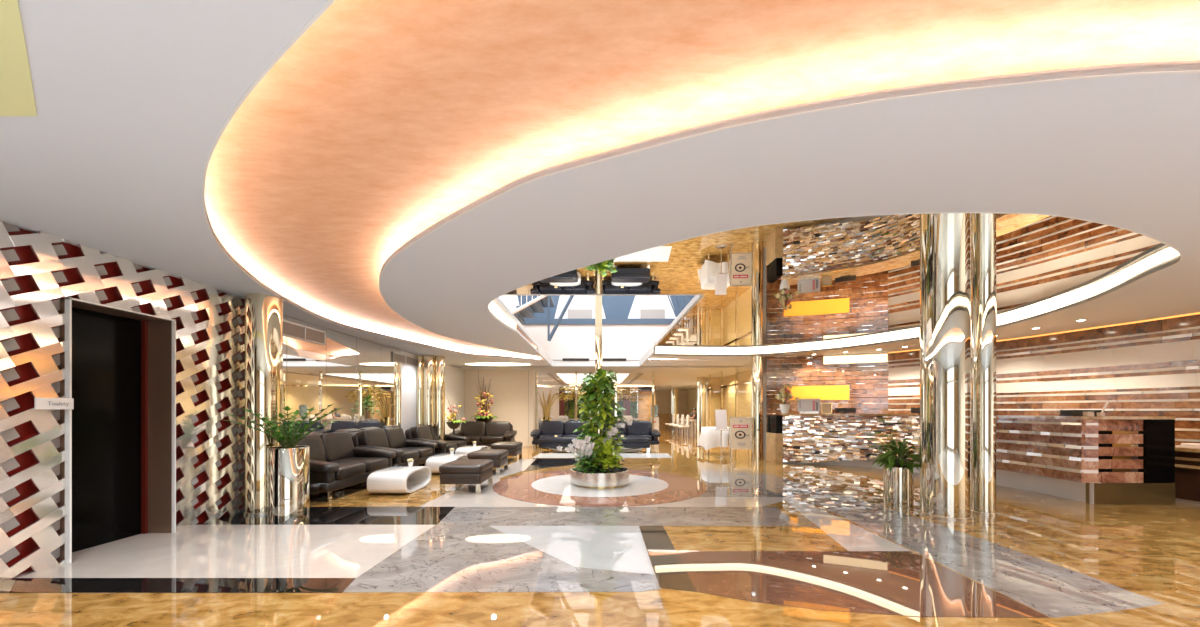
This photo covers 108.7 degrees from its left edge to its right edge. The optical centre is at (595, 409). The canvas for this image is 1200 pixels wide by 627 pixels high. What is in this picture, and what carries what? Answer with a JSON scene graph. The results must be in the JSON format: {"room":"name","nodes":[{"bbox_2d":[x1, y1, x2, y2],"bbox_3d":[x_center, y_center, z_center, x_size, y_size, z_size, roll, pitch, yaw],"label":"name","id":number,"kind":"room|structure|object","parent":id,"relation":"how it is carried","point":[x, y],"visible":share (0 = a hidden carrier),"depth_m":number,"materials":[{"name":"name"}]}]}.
{"room":"hotel lobby","nodes":[
{"label":"hotel lobby","id":0,"kind":"room"},
{"bbox_2d":[0,228,242,574],"bbox_3d":[-4.397,-0.065,1.915,0.045,2.630,6.830,0,0,0],"label":"wall","id":1,"kind":"structure","parent":0,"point":[26,284],"depth_m":3.81,"materials":[{"name":"red"}]},
{"bbox_2d":[0,219,244,582],"bbox_3d":[-4.511,-0.155,1.930,0.438,2.810,6.860,0,0,0],"label":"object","id":2,"kind":"structure","parent":0,"point":[41,474],"depth_m":3.61,"materials":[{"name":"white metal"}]},
{"bbox_2d":[35,398,73,408],"bbox_3d":[-4.263,-0.050,3.388,0.015,0.090,0.235,0,0,0],"label":"door sign","id":3,"kind":"object","parent":2,"relation":"attached to","point":[40,403],"visible":1,"depth_m":3.38,"materials":[{"name":"white"}]},
{"bbox_2d":[57,297,175,563],"bbox_3d":[-4.455,0.125,3.930,0.370,2.250,1.060,0,0,0],"label":"door","id":4,"kind":"structure","parent":2,"relation":"in","point":[119,439],"depth_m":4.09,"materials":[{"name":"black metal"}]},
{"bbox_2d":[0,222,241,562],"bbox_3d":[-4.355,-0.065,1.897,0.010,2.630,6.793,0,0,0],"label":"wall tiles","id":5,"kind":"structure","parent":2,"relation":"attached to","point":[8,375],"depth_m":3.47,"materials":[{"name":"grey tile"}]},
{"bbox_2d":[283,315,463,438],"bbox_3d":[-4.577,-0.065,10.080,0.105,2.630,9.440,0,0,0],"label":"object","id":6,"kind":"structure","parent":0,"point":[361,376],"depth_m":7.97,"materials":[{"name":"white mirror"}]},
{"bbox_2d":[283,320,325,344],"bbox_3d":[-4.515,-1.190,6.660,0.030,0.220,1.000,0,0,0],"label":"air vent","id":7,"kind":"object","parent":6,"relation":"in","point":[290,329],"visible":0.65,"depth_m":6.64,"materials":[{"name":"white metal"}]},
{"bbox_2d":[392,351,416,366],"bbox_3d":[-4.515,-1.190,10.200,0.030,0.220,1.300,0,0,0],"label":"air vent","id":8,"kind":"object","parent":6,"relation":"in","point":[396,357],"visible":1,"depth_m":10.11,"materials":[{"name":"grey metal"}]},
{"bbox_2d":[464,370,533,442],"bbox_3d":[-3.425,-0.065,14.896,2.550,2.630,0.208,0,0,0],"label":"wall","id":9,"kind":"structure","parent":0,"point":[512,390],"depth_m":14.80,"materials":[{"name":"beige paint"}]},
{"bbox_2d":[534,385,654,428],"bbox_3d":[-0.850,-0.065,23.975,8.300,2.630,0.250,0,0,0],"label":"wall","id":10,"kind":"structure","parent":0,"point":[558,407],"depth_m":23.90,"materials":[{"name":"beige"}]},
{"bbox_2d":[0,0,1199,389],"bbox_3d":[2.000,-1.397,13.000,18.000,0.046,38.000,0,0,0],"label":"ceiling","id":11,"kind":"structure","parent":0,"point":[133,98],"depth_m":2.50,"materials":[{"name":"white paint"}]},
{"bbox_2d":[465,363,530,365],"bbox_3d":[-2.950,-1.375,12.950,1.960,0.014,0.840,0,0,0],"label":"recessed light","id":12,"kind":"object","parent":11,"relation":"in","point":[476,364],"visible":0.98,"depth_m":12.93,"materials":[{"name":"beige"}]},
{"bbox_2d":[488,304,515,328],"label":"light","id":13,"kind":"object","parent":11,"relation":"attached to","point":[491,308],"depth_m":6.87,"materials":[{"name":"white"}]},
{"bbox_2d":[557,374,628,382],"bbox_3d":[-0.125,-1.371,19.200,2.750,0.021,5.600,0,0,0],"label":"ceiling light panel","id":14,"kind":"object","parent":11,"relation":"attached to","point":[568,378],"visible":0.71,"depth_m":18.00,"materials":[{"name":"white"}]},
{"bbox_2d":[493,294,704,366],"bbox_3d":[0.000,-1.484,9.625,2.860,0.212,8.030,0,0,0],"label":"skylight reveal","id":15,"kind":"object","parent":11,"relation":"in","point":[651,351],"visible":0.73,"depth_m":7.95,"materials":[{"name":"white paint"}]},
{"bbox_2d":[202,0,1199,360],"bbox_3d":[1.239,-1.396,5.436,9.535,0.038,14.282,0,0,-28],"label":"trim","id":16,"kind":"structure","parent":11,"relation":"attached to","point":[747,120],"depth_m":1.99,"materials":[{"name":"white paint"}]},
{"bbox_2d":[889,312,1199,352],"bbox_3d":[8.123,-1.367,6.470,0.709,0.018,7.969,0,0,-11],"label":"cove","id":17,"kind":"object","parent":11,"relation":"attached to","point":[1199,312],"visible":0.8,"depth_m":7.17,"materials":[{"name":"orange"}]},
{"bbox_2d":[0,428,1199,626],"bbox_3d":[2.000,1.297,13.000,18.000,0.106,38.000,0,0,0],"label":"floor","id":18,"kind":"structure","parent":0,"point":[693,538],"depth_m":3.54,"materials":[{"name":"multicoloured stone"}]},
{"bbox_2d":[243,293,282,515],"bbox_3d":[-4.060,-0.065,5.260,0.394,2.630,0.394,0,0,0],"label":"column","id":19,"kind":"structure","parent":18,"relation":"on","point":[263,312],"depth_m":5.11,"materials":[{"name":"gold metal"}]},
{"bbox_2d":[268,446,309,519],"bbox_3d":[-3.630,0.844,5.090,0.410,0.812,0.410,0,0,0],"label":"planter","id":20,"kind":"object","parent":18,"relation":"on","point":[288,468],"visible":0.97,"depth_m":4.92,"materials":[{"name":"silver metal"}]},
{"bbox_2d":[225,403,344,447],"bbox_3d":[-3.560,0.206,5.089,1.036,0.584,1.209,0,0,0],"label":"plant","id":21,"kind":"object","parent":20,"relation":"in","point":[277,435],"visible":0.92,"depth_m":5.01,"materials":[{"name":"green plant"}]},
{"bbox_2d":[285,432,395,500],"bbox_3d":[-4.021,0.807,6.660,0.996,0.886,1.990,0,0,0],"label":"sofa","id":22,"kind":"object","parent":18,"relation":"on","point":[335,463],"visible":0.7,"depth_m":6.53,"materials":[{"name":"brown leather"}]},
{"bbox_2d":[285,434,326,460],"bbox_3d":[-4.285,0.620,6.263,0.298,0.512,0.791,0,0,0],"label":"cushion","id":23,"kind":"object","parent":22,"relation":"on","point":[318,448],"depth_m":6.44,"materials":[{"name":"brown leather"}]},
{"bbox_2d":[319,432,354,461],"bbox_3d":[-4.285,0.620,7.058,0.298,0.512,0.791,0,0,0],"label":"cushion","id":24,"kind":"object","parent":22,"relation":"on","point":[337,445],"depth_m":6.97,"materials":[{"name":"brown leather"}]},
{"bbox_2d":[333,462,365,479],"bbox_3d":[-3.900,0.895,6.298,0.740,0.190,0.725,0,0,0],"label":"seat cushion","id":25,"kind":"object","parent":22,"relation":"on","point":[347,470],"depth_m":6.29,"materials":[{"name":"brown leather"}]},
{"bbox_2d":[331,457,387,471],"bbox_3d":[-3.900,0.895,7.022,0.740,0.190,0.725,0,0,0],"label":"seat cushion","id":26,"kind":"object","parent":22,"relation":"on","point":[372,464],"depth_m":6.95,"materials":[{"name":"brown leather"}]},
{"bbox_2d":[351,427,437,465],"bbox_3d":[-4.021,0.807,8.660,0.996,0.886,1.990,0,0,0],"label":"sofa","id":27,"kind":"object","parent":18,"relation":"on","point":[392,438],"visible":0.68,"depth_m":8.51,"materials":[{"name":"brown leather"}]},
{"bbox_2d":[356,429,388,447],"bbox_3d":[-4.285,0.620,8.262,0.298,0.512,0.791,0,0,0],"label":"cushion","id":28,"kind":"object","parent":27,"relation":"on","point":[369,437],"depth_m":8.10,"materials":[{"name":"brown leather"}]},
{"bbox_2d":[383,427,405,448],"bbox_3d":[-4.285,0.620,9.057,0.298,0.512,0.791,0,0,0],"label":"cushion","id":29,"kind":"object","parent":27,"relation":"on","point":[395,436],"depth_m":8.98,"materials":[{"name":"brown leather"}]},
{"bbox_2d":[401,450,418,461],"bbox_3d":[-3.900,0.895,8.297,0.740,0.190,0.725,0,0,0],"label":"seat cushion","id":30,"kind":"object","parent":27,"relation":"on","point":[408,454],"depth_m":8.29,"materials":[{"name":"brown leather"}]},
{"bbox_2d":[397,447,432,457],"bbox_3d":[-3.900,0.895,9.023,0.740,0.190,0.725,0,0,0],"label":"seat cushion","id":31,"kind":"object","parent":27,"relation":"on","point":[424,452],"depth_m":8.95,"materials":[{"name":"brown leather"}]},
{"bbox_2d":[367,466,430,493],"bbox_3d":[-3.040,1.080,6.720,0.560,0.340,1.020,0,0,0],"label":"coffee table","id":32,"kind":"object","parent":18,"relation":"on","point":[394,479],"visible":1,"depth_m":6.32,"materials":[{"name":"white plastic"}]},
{"bbox_2d":[416,355,444,440],"bbox_3d":[-4.293,-0.065,11.040,0.679,2.630,0.618,0,0,-41],"label":"column","id":33,"kind":"structure","parent":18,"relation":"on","point":[430,370],"depth_m":10.85,"materials":[{"name":"gold metal"}]},
{"bbox_2d":[405,424,469,454],"bbox_3d":[-3.901,0.807,10.660,0.996,0.886,1.990,0,0,0],"label":"sofa","id":34,"kind":"object","parent":18,"relation":"on","point":[421,432],"visible":0.5,"depth_m":10.16,"materials":[{"name":"brown leather"}]},
{"bbox_2d":[409,425,432,439],"bbox_3d":[-4.165,0.620,10.262,0.298,0.512,0.791,0,0,0],"label":"cushion","id":35,"kind":"object","parent":34,"relation":"on","point":[421,431],"depth_m":10.06,"materials":[{"name":"brown leather"}]},
{"bbox_2d":[428,424,437,439],"bbox_3d":[-4.165,0.620,11.057,0.298,0.512,0.791,0,0,0],"label":"cushion","id":36,"kind":"object","parent":34,"relation":"on","point":[433,432],"depth_m":10.76,"materials":[{"name":"brown leather"}]},
{"bbox_2d":[445,441,465,447],"bbox_3d":[-3.780,0.895,11.023,0.740,0.190,0.725,0,0,0],"label":"seat cushion","id":37,"kind":"object","parent":34,"relation":"on","point":[459,443],"depth_m":10.93,"materials":[{"name":"brown leather"}]},
{"bbox_2d":[426,454,467,473],"bbox_3d":[-2.980,1.080,8.720,0.560,0.340,1.020,0,0,0],"label":"coffee table","id":38,"kind":"object","parent":18,"relation":"on","point":[435,461],"visible":0.47,"depth_m":8.27,"materials":[{"name":"white plastic"}]},
{"bbox_2d":[445,395,464,434],"bbox_3d":[-4.095,0.391,12.523,0.729,1.719,0.775,0,0,0],"label":"dried arrangement","id":39,"kind":"object","parent":18,"relation":"on","point":[453,424],"visible":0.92,"depth_m":12.45,"materials":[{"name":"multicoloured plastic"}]},
{"bbox_2d":[439,459,492,493],"bbox_3d":[-2.030,1.030,6.800,0.660,0.440,0.850,0,0,0],"label":"ottoman","id":40,"kind":"object","parent":18,"relation":"on","point":[460,471],"visible":1,"depth_m":6.41,"materials":[{"name":"brown leather"}]},
{"bbox_2d":[439,459,492,472],"bbox_3d":[-2.030,0.885,6.800,0.660,0.150,0.850,0,0,0],"label":"cushion","id":41,"kind":"object","parent":40,"relation":"on","point":[460,465],"depth_m":6.44,"materials":[{"name":"brown leather"}]},
{"bbox_2d":[455,446,488,453],"bbox_3d":[-3.080,1.080,10.750,0.560,0.340,1.020,0,0,0],"label":"coffee table","id":42,"kind":"object","parent":18,"relation":"on","point":[464,449],"visible":0.41,"depth_m":10.33,"materials":[{"name":"white plastic"}]},
{"bbox_2d":[449,421,516,446],"bbox_3d":[-3.500,0.807,13.441,1.990,0.886,0.996,0,0,0],"label":"sofa","id":43,"kind":"object","parent":18,"relation":"on","point":[484,434],"visible":0.66,"depth_m":13.57,"materials":[{"name":"brown leather"}]},
{"bbox_2d":[464,435,482,441],"bbox_3d":[-3.862,0.895,13.320,0.725,0.190,0.740,0,0,0],"label":"seat cushion","id":44,"kind":"object","parent":43,"relation":"on","point":[478,438],"depth_m":12.97,"materials":[{"name":"brown leather"}]},
{"bbox_2d":[461,421,485,435],"bbox_3d":[-3.897,0.620,13.705,0.791,0.512,0.298,0,0,0],"label":"cushion","id":45,"kind":"object","parent":43,"relation":"on","point":[469,428],"depth_m":13.60,"materials":[{"name":"brown leather"}]},
{"bbox_2d":[481,435,504,441],"bbox_3d":[-3.138,0.895,13.320,0.725,0.190,0.740,0,0,0],"label":"seat cushion","id":46,"kind":"object","parent":43,"relation":"on","point":[485,438],"depth_m":12.96,"materials":[{"name":"brown leather"}]},
{"bbox_2d":[486,421,510,435],"bbox_3d":[-3.103,0.620,13.705,0.791,0.512,0.298,0,0,0],"label":"cushion","id":47,"kind":"object","parent":43,"relation":"on","point":[493,428],"depth_m":13.61,"materials":[{"name":"brown leather"}]},
{"bbox_2d":[471,379,497,422],"bbox_3d":[-3.646,0.070,14.209,0.865,2.360,0.929,0,0,0],"label":"dried arrangement","id":48,"kind":"object","parent":18,"relation":"on","point":[484,397],"visible":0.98,"depth_m":14.15,"materials":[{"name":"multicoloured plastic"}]},
{"bbox_2d":[467,449,507,474],"bbox_3d":[-2.150,1.030,8.620,0.660,0.440,0.850,0,0,0],"label":"ottoman","id":49,"kind":"object","parent":18,"relation":"on","point":[499,457],"visible":0.75,"depth_m":8.24,"materials":[{"name":"brown leather"}]},
{"bbox_2d":[467,449,507,458],"bbox_3d":[-2.150,0.885,8.620,0.660,0.150,0.850,0,0,0],"label":"cushion","id":50,"kind":"object","parent":49,"relation":"on","point":[481,453],"depth_m":8.23,"materials":[{"name":"brown leather"}]},
{"bbox_2d":[491,442,522,461],"bbox_3d":[-2.220,1.030,10.750,0.660,0.440,0.850,0,0,0],"label":"ottoman","id":51,"kind":"object","parent":18,"relation":"on","point":[514,449],"visible":0.79,"depth_m":10.35,"materials":[{"name":"brown leather"}]},
{"bbox_2d":[491,442,522,448],"bbox_3d":[-2.220,0.885,10.750,0.660,0.150,0.850,0,0,0],"label":"cushion","id":52,"kind":"object","parent":51,"relation":"on","point":[499,445],"depth_m":10.35,"materials":[{"name":"brown leather"}]},
{"bbox_2d":[537,390,555,420],"bbox_3d":[-1.737,0.276,15.006,0.623,1.949,0.603,0,0,-17],"label":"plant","id":53,"kind":"object","parent":18,"relation":"on","point":[546,407],"visible":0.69,"depth_m":14.86,"materials":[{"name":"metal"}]},
{"bbox_2d":[538,437,577,452],"bbox_3d":[-1.120,1.030,12.750,1.150,0.440,0.550,0,0,0],"label":"bench","id":54,"kind":"object","parent":18,"relation":"on","point":[544,442],"visible":0.73,"depth_m":12.49,"materials":[{"name":"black leather"}]},
{"bbox_2d":[538,437,577,441],"bbox_3d":[-1.120,0.885,12.750,1.150,0.150,0.550,0,0,0],"label":"cushion","id":55,"kind":"object","parent":54,"relation":"on","point":[543,439],"depth_m":12.48,"materials":[{"name":"black leather"}]},
{"bbox_2d":[530,421,586,448],"bbox_3d":[-1.060,0.807,14.141,2.090,0.886,0.996,0,0,0],"label":"sofa","id":56,"kind":"object","parent":18,"relation":"on","point":[546,428],"visible":0.46,"depth_m":14.28,"materials":[{"name":"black leather"}]},
{"bbox_2d":[539,421,563,434],"bbox_3d":[-1.482,0.620,14.405,0.841,0.512,0.298,0,0,0],"label":"cushion","id":57,"kind":"object","parent":56,"relation":"on","point":[546,427],"depth_m":14.30,"materials":[{"name":"black leather"}]},
{"bbox_2d":[563,434,585,439],"bbox_3d":[-0.672,0.895,14.020,0.775,0.190,0.740,0,0,0],"label":"seat cushion","id":58,"kind":"object","parent":56,"relation":"on","point":[564,435],"depth_m":13.68,"materials":[{"name":"black leather"}]},
{"bbox_2d":[564,421,586,433],"bbox_3d":[-0.637,0.620,14.405,0.841,0.512,0.298,0,0,0],"label":"cushion","id":59,"kind":"object","parent":56,"relation":"on","point":[569,426],"depth_m":14.31,"materials":[{"name":"black leather"}]},
{"bbox_2d":[554,383,585,420],"bbox_3d":[-1.023,0.015,19.525,1.940,2.472,1.890,0,0,0],"label":"tree","id":60,"kind":"object","parent":18,"relation":"on","point":[570,392],"visible":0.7,"depth_m":19.31,"materials":[{"name":"gold plant"}]},
{"bbox_2d":[570,466,628,487],"bbox_3d":[0.065,1.125,7.280,1.000,0.250,1.000,0,0,0],"label":"round planter","id":61,"kind":"object","parent":18,"relation":"on","point":[612,479],"visible":0.81,"depth_m":6.87,"materials":[{"name":"metal"}]},
{"bbox_2d":[557,438,595,472],"bbox_3d":[-0.290,0.754,7.000,0.680,0.602,0.460,0,0,0],"label":"orchid","id":62,"kind":"object","parent":61,"relation":"in","point":[569,448],"visible":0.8,"depth_m":6.93,"materials":[{"name":"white plant"}]},
{"bbox_2d":[573,436,602,473],"bbox_3d":[-0.083,0.727,6.909,0.459,0.656,0.484,0,0,17],"label":"orchid","id":63,"kind":"object","parent":61,"relation":"in","point":[584,446],"visible":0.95,"depth_m":6.84,"materials":[{"name":"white plant"}]},
{"bbox_2d":[595,295,601,471],"bbox_3d":[0.045,-2.500,7.340,0.120,7.500,0.120,0,0,0],"label":"pole","id":64,"kind":"object","parent":61,"relation":"on","point":[598,298],"visible":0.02,"depth_m":7.29,"materials":[{"name":"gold metal"}]},
{"bbox_2d":[574,369,625,472],"bbox_3d":[0.065,0.228,7.333,0.922,1.814,0.981,0,0,0],"label":"climbing plant","id":65,"kind":"object","parent":61,"relation":"in","point":[605,383],"visible":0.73,"depth_m":7.17,"materials":[{"name":"green plant"}]},
{"bbox_2d":[593,439,621,472],"bbox_3d":[0.179,0.756,6.960,0.501,0.600,0.450,0,0,0],"label":"bush","id":66,"kind":"object","parent":61,"relation":"on","point":[609,463],"visible":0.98,"depth_m":6.93,"materials":[{"name":"green plant"}]},
{"bbox_2d":[594,420,631,472],"bbox_3d":[0.214,0.608,7.106,0.668,0.894,0.460,0,0,25],"label":"orchid","id":67,"kind":"object","parent":61,"relation":"in","point":[614,430],"visible":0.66,"depth_m":7.08,"materials":[{"name":"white plant"}]},
{"bbox_2d":[565,391,637,420],"bbox_3d":[-0.058,0.084,27.857,5.997,2.668,1.287,0,0,0],"label":"hedge","id":68,"kind":"object","parent":18,"relation":"on","point":[571,402],"visible":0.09,"depth_m":27.70,"materials":[{"name":"green plant"}]},
{"bbox_2d":[611,387,642,415],"bbox_3d":[1.230,0.064,19.528,1.927,2.374,1.891,0,0,0],"label":"tree","id":69,"kind":"object","parent":18,"relation":"on","point":[623,391],"visible":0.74,"depth_m":19.47,"materials":[{"name":"gold plant"}]},
{"bbox_2d":[613,437,650,452],"bbox_3d":[1.020,1.030,12.750,1.150,0.440,0.550,0,0,0],"label":"bench","id":70,"kind":"object","parent":18,"relation":"on","point":[629,442],"visible":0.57,"depth_m":12.49,"materials":[{"name":"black leather"}]},
{"bbox_2d":[614,437,650,441],"bbox_3d":[1.020,0.885,12.750,1.150,0.150,0.550,0,0,0],"label":"cushion","id":71,"kind":"object","parent":70,"relation":"on","point":[628,439],"depth_m":12.48,"materials":[{"name":"black leather"}]},
{"bbox_2d":[604,421,660,448],"bbox_3d":[1.030,0.807,14.141,2.090,0.886,0.996,0,0,0],"label":"sofa","id":72,"kind":"object","parent":18,"relation":"on","point":[638,428],"visible":0.47,"depth_m":14.27,"materials":[{"name":"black leather"}]},
{"bbox_2d":[604,421,626,433],"bbox_3d":[0.608,0.620,14.405,0.841,0.512,0.298,0,0,0],"label":"cushion","id":73,"kind":"object","parent":72,"relation":"on","point":[624,430],"depth_m":14.29,"materials":[{"name":"black leather"}]},
{"bbox_2d":[627,421,651,434],"bbox_3d":[1.452,0.620,14.405,0.841,0.512,0.298,0,0,0],"label":"cushion","id":74,"kind":"object","parent":72,"relation":"on","point":[637,427],"depth_m":14.30,"materials":[{"name":"black leather"}]},
{"bbox_2d":[628,434,651,440],"bbox_3d":[1.417,0.895,14.020,0.775,0.190,0.740,0,0,0],"label":"seat cushion","id":75,"kind":"object","parent":72,"relation":"on","point":[629,435],"depth_m":13.68,"materials":[{"name":"black leather"}]},
{"bbox_2d":[637,414,668,428],"bbox_3d":[3.600,0.750,29.100,2.600,1.000,0.200,0,0,0],"label":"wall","id":76,"kind":"structure","parent":18,"relation":"on","point":[663,418],"depth_m":29.00,"materials":[{"name":"brown wood"}]},
{"bbox_2d":[650,405,658,440],"bbox_3d":[2.250,0.525,16.580,0.320,1.450,0.360,0,0,0],"label":"water cooler","id":77,"kind":"object","parent":18,"relation":"on","point":[656,419],"visible":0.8,"depth_m":16.44,"materials":[{"name":"white"}]},
{"bbox_2d":[671,388,677,429],"bbox_3d":[4.940,-0.065,27.000,0.400,2.630,0.400,0,0,0],"label":"column","id":78,"kind":"structure","parent":18,"relation":"on","point":[674,391],"depth_m":26.83,"materials":[{"name":"gold metal"}]},
{"bbox_2d":[697,377,705,439],"bbox_3d":[4.410,-0.065,18.000,0.380,2.630,0.380,0,0,0],"label":"column","id":79,"kind":"structure","parent":18,"relation":"on","point":[701,381],"depth_m":17.83,"materials":[{"name":"gold metal"}]},
{"bbox_2d":[697,427,735,454],"bbox_3d":[3.430,0.870,12.194,0.963,0.760,0.952,0,0,0],"label":"table","id":80,"kind":"object","parent":18,"relation":"on","point":[710,437],"visible":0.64,"depth_m":11.82,"materials":[{"name":"white fabric"}]},
{"bbox_2d":[715,410,727,458],"bbox_3d":[3.260,0.622,11.200,0.300,1.257,0.300,0,0,0],"label":"menu stand","id":81,"kind":"object","parent":18,"relation":"on","point":[720,415],"visible":1,"depth_m":11.19,"materials":[{"name":"metal"}]},
{"bbox_2d":[727,417,753,458],"bbox_3d":[3.742,0.717,11.163,0.554,1.071,0.435,0,0,3],"label":"stand","id":82,"kind":"object","parent":18,"relation":"on","point":[740,433],"visible":1,"depth_m":11.06,"materials":[{"name":"beige"}]},
{"bbox_2d":[751,355,762,458],"bbox_3d":[4.130,-0.065,11.020,0.280,2.630,0.280,0,0,0],"label":"column","id":83,"kind":"structure","parent":18,"relation":"on","point":[756,361],"depth_m":10.90,"materials":[{"name":"gold metal"}]},
{"bbox_2d":[883,465,913,506],"bbox_3d":[4.020,0.998,5.720,0.330,0.505,0.330,0,0,0],"label":"planter","id":84,"kind":"object","parent":18,"relation":"on","point":[898,484],"visible":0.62,"depth_m":5.59,"materials":[{"name":"silver metal"}]},
{"bbox_2d":[871,438,919,473],"bbox_3d":[4.043,0.597,5.712,0.670,0.443,0.711,0,0,0],"label":"bushy plant","id":85,"kind":"object","parent":84,"relation":"in","point":[889,463],"visible":0.92,"depth_m":5.66,"materials":[{"name":"green plant"}]},
{"bbox_2d":[919,276,971,520],"bbox_3d":[4.120,-0.130,5.080,0.494,2.760,0.494,0,0,0],"label":"column","id":86,"kind":"structure","parent":18,"relation":"on","point":[945,303],"depth_m":4.89,"materials":[{"name":"silver mirror"}]},
{"bbox_2d":[766,413,1175,504],"bbox_3d":[6.164,0.667,8.271,1.878,1.166,5.966,0,0,-27],"label":"reception desk","id":87,"kind":"object","parent":18,"relation":"on","point":[1097,460],"depth_m":6.18,"materials":[{"name":"red stone"}]},
{"bbox_2d":[773,383,799,413],"bbox_3d":[4.495,-0.277,10.260,0.593,0.722,0.443,0,0,-11],"label":"flower vase","id":88,"kind":"object","parent":87,"relation":"on","point":[784,407],"visible":1,"depth_m":10.23,"materials":[{"name":"white"}]},
{"bbox_2d":[798,399,819,413],"bbox_3d":[4.993,-0.091,10.087,0.480,0.350,0.110,0,0,24],"label":"sign holder","id":89,"kind":"object","parent":87,"relation":"on","point":[805,406],"visible":1,"depth_m":10.07,"materials":[{"name":"plastic"}]},
{"bbox_2d":[821,403,831,413],"bbox_3d":[5.319,-0.041,9.916,0.220,0.250,0.020,0,0,20],"label":"framed card","id":90,"kind":"object","parent":87,"relation":"on","point":[826,408],"visible":1,"depth_m":9.92,"materials":[{"name":"gold metal"}]},
{"bbox_2d":[781,413,1175,419],"bbox_3d":[6.205,0.104,8.255,1.795,0.041,5.889,0,0,-25],"label":"countertop","id":91,"kind":"structure","parent":87,"relation":"on","point":[997,416],"depth_m":6.25,"materials":[{"name":"stone"}]},
{"bbox_2d":[1060,410,1101,415],"bbox_3d":[7.070,0.042,6.260,0.480,0.085,0.180,0,0,0],"label":"card terminal","id":92,"kind":"object","parent":87,"relation":"on","point":[1062,412],"visible":0.79,"depth_m":6.17,"materials":[{"name":"black plastic"}]},
{"bbox_2d":[971,282,997,515],"bbox_3d":[4.670,-0.130,5.180,0.248,2.760,0.248,0,0,0],"label":"column","id":93,"kind":"structure","parent":18,"relation":"on","point":[983,295],"depth_m":5.10,"materials":[{"name":"silver mirror"}]},
{"bbox_2d":[1175,447,1199,505],"bbox_3d":[8.050,0.877,5.550,0.500,0.745,2.040,0,0,0],"label":"sideboard","id":94,"kind":"object","parent":18,"relation":"on","point":[1187,460],"visible":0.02,"depth_m":5.70,"materials":[{"name":"brown wood"}]},
{"bbox_2d":[655,390,687,427],"bbox_3d":[5.100,-0.065,30.100,3.600,2.630,0.200,0,0,0],"label":"wall","id":95,"kind":"structure","parent":0,"point":[662,397],"depth_m":30.00,"materials":[{"name":"beige"}]},
{"bbox_2d":[264,253,1167,366],"bbox_3d":[1.200,-4.615,5.847,15.616,6.470,18.507,0,0,0],"label":"wall","id":96,"kind":"structure","parent":0,"point":[631,324],"depth_m":13.60,"materials":[{"name":"white paint"}]},
{"bbox_2d":[337,321,662,358],"bbox_3d":[1.219,-1.440,5.421,9.720,0.030,14.521,0,0,-28],"label":"light","id":97,"kind":"object","parent":96,"relation":"attached to","point":[337,321],"visible":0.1,"depth_m":10.97,"materials":[{"name":"white"}]},
{"bbox_2d":[499,295,573,340],"bbox_3d":[-2.040,-2.922,12.375,3.968,2.603,1.250,0,0,0],"label":"staircase","id":98,"kind":"structure","parent":96,"relation":"attached to","point":[536,305],"depth_m":11.80,"materials":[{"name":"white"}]},
{"bbox_2d":[535,371,653,428],"bbox_3d":[-0.050,-0.065,15.235,4.210,2.630,0.070,0,0,0],"label":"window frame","id":99,"kind":"structure","parent":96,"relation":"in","point":[536,385],"depth_m":15.20,"materials":[{"name":"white metal"}]},
{"bbox_2d":[688,371,750,429],"bbox_3d":[5.600,-0.065,20.750,2.000,2.630,18.500,0,0,0],"label":"wall","id":100,"kind":"structure","parent":0,"point":[744,391],"depth_m":17.66,"materials":[{"name":"brown"}]},
{"bbox_2d":[703,366,750,449],"bbox_3d":[4.445,-0.065,14.650,0.050,2.630,6.500,0,0,0],"label":"window","id":101,"kind":"structure","parent":100,"relation":"in","point":[736,384],"depth_m":15.02,"materials":[{"name":"gold metal"}]},
{"bbox_2d":[763,357,887,457],"bbox_3d":[6.650,-0.155,2.750,4.700,2.810,17.500,0,0,0],"label":"wall","id":102,"kind":"structure","parent":0,"point":[764,358],"depth_m":11.30,"materials":[{"name":"beige"}]},
{"bbox_2d":[784,385,848,399],"bbox_3d":[5.553,-0.430,10.869,1.497,0.360,0.082,0,0,17],"label":"sign","id":103,"kind":"object","parent":102,"relation":"attached to","point":[840,392],"visible":0.8,"depth_m":10.83,"materials":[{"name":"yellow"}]},
{"bbox_2d":[490,213,1174,350],"bbox_3d":[2.883,-1.520,6.796,7.495,0.020,7.964,0,0,41],"label":"ceiling","id":104,"kind":"structure","parent":0,"point":[847,279],"depth_m":4.69,"materials":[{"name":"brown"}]},
{"bbox_2d":[656,332,919,353],"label":"light","id":105,"kind":"object","parent":104,"relation":"attached to","point":[917,334],"depth_m":10.32,"materials":[{"name":"beige"}]},
{"bbox_2d":[488,212,1182,355],"bbox_3d":[2.897,-1.385,6.778,7.467,0.015,7.977,0,0,42],"label":"trim","id":106,"kind":"structure","parent":104,"relation":"attached to","point":[1177,250],"depth_m":3.91,"materials":[{"name":"white paint"}]},
{"bbox_2d":[996,250,1179,325],"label":"light","id":107,"kind":"object","parent":104,"relation":"attached to","point":[1158,262],"depth_m":5.25,"materials":[{"name":"beige"}]},
{"bbox_2d":[766,314,1199,445],"bbox_3d":[7.432,-0.065,7.285,2.133,2.630,9.647,0,0,-25],"label":"wall","id":108,"kind":"structure","parent":0,"point":[1150,368],"depth_m":7.52,"materials":[{"name":"stone"}]},
{"bbox_2d":[823,354,886,363],"bbox_3d":[6.357,-1.250,10.574,1.359,0.200,0.049,0,0,23],"label":"light panel","id":109,"kind":"object","parent":108,"relation":"attached to","point":[869,358],"visible":1,"depth_m":10.56,"materials":[{"name":"beige"}]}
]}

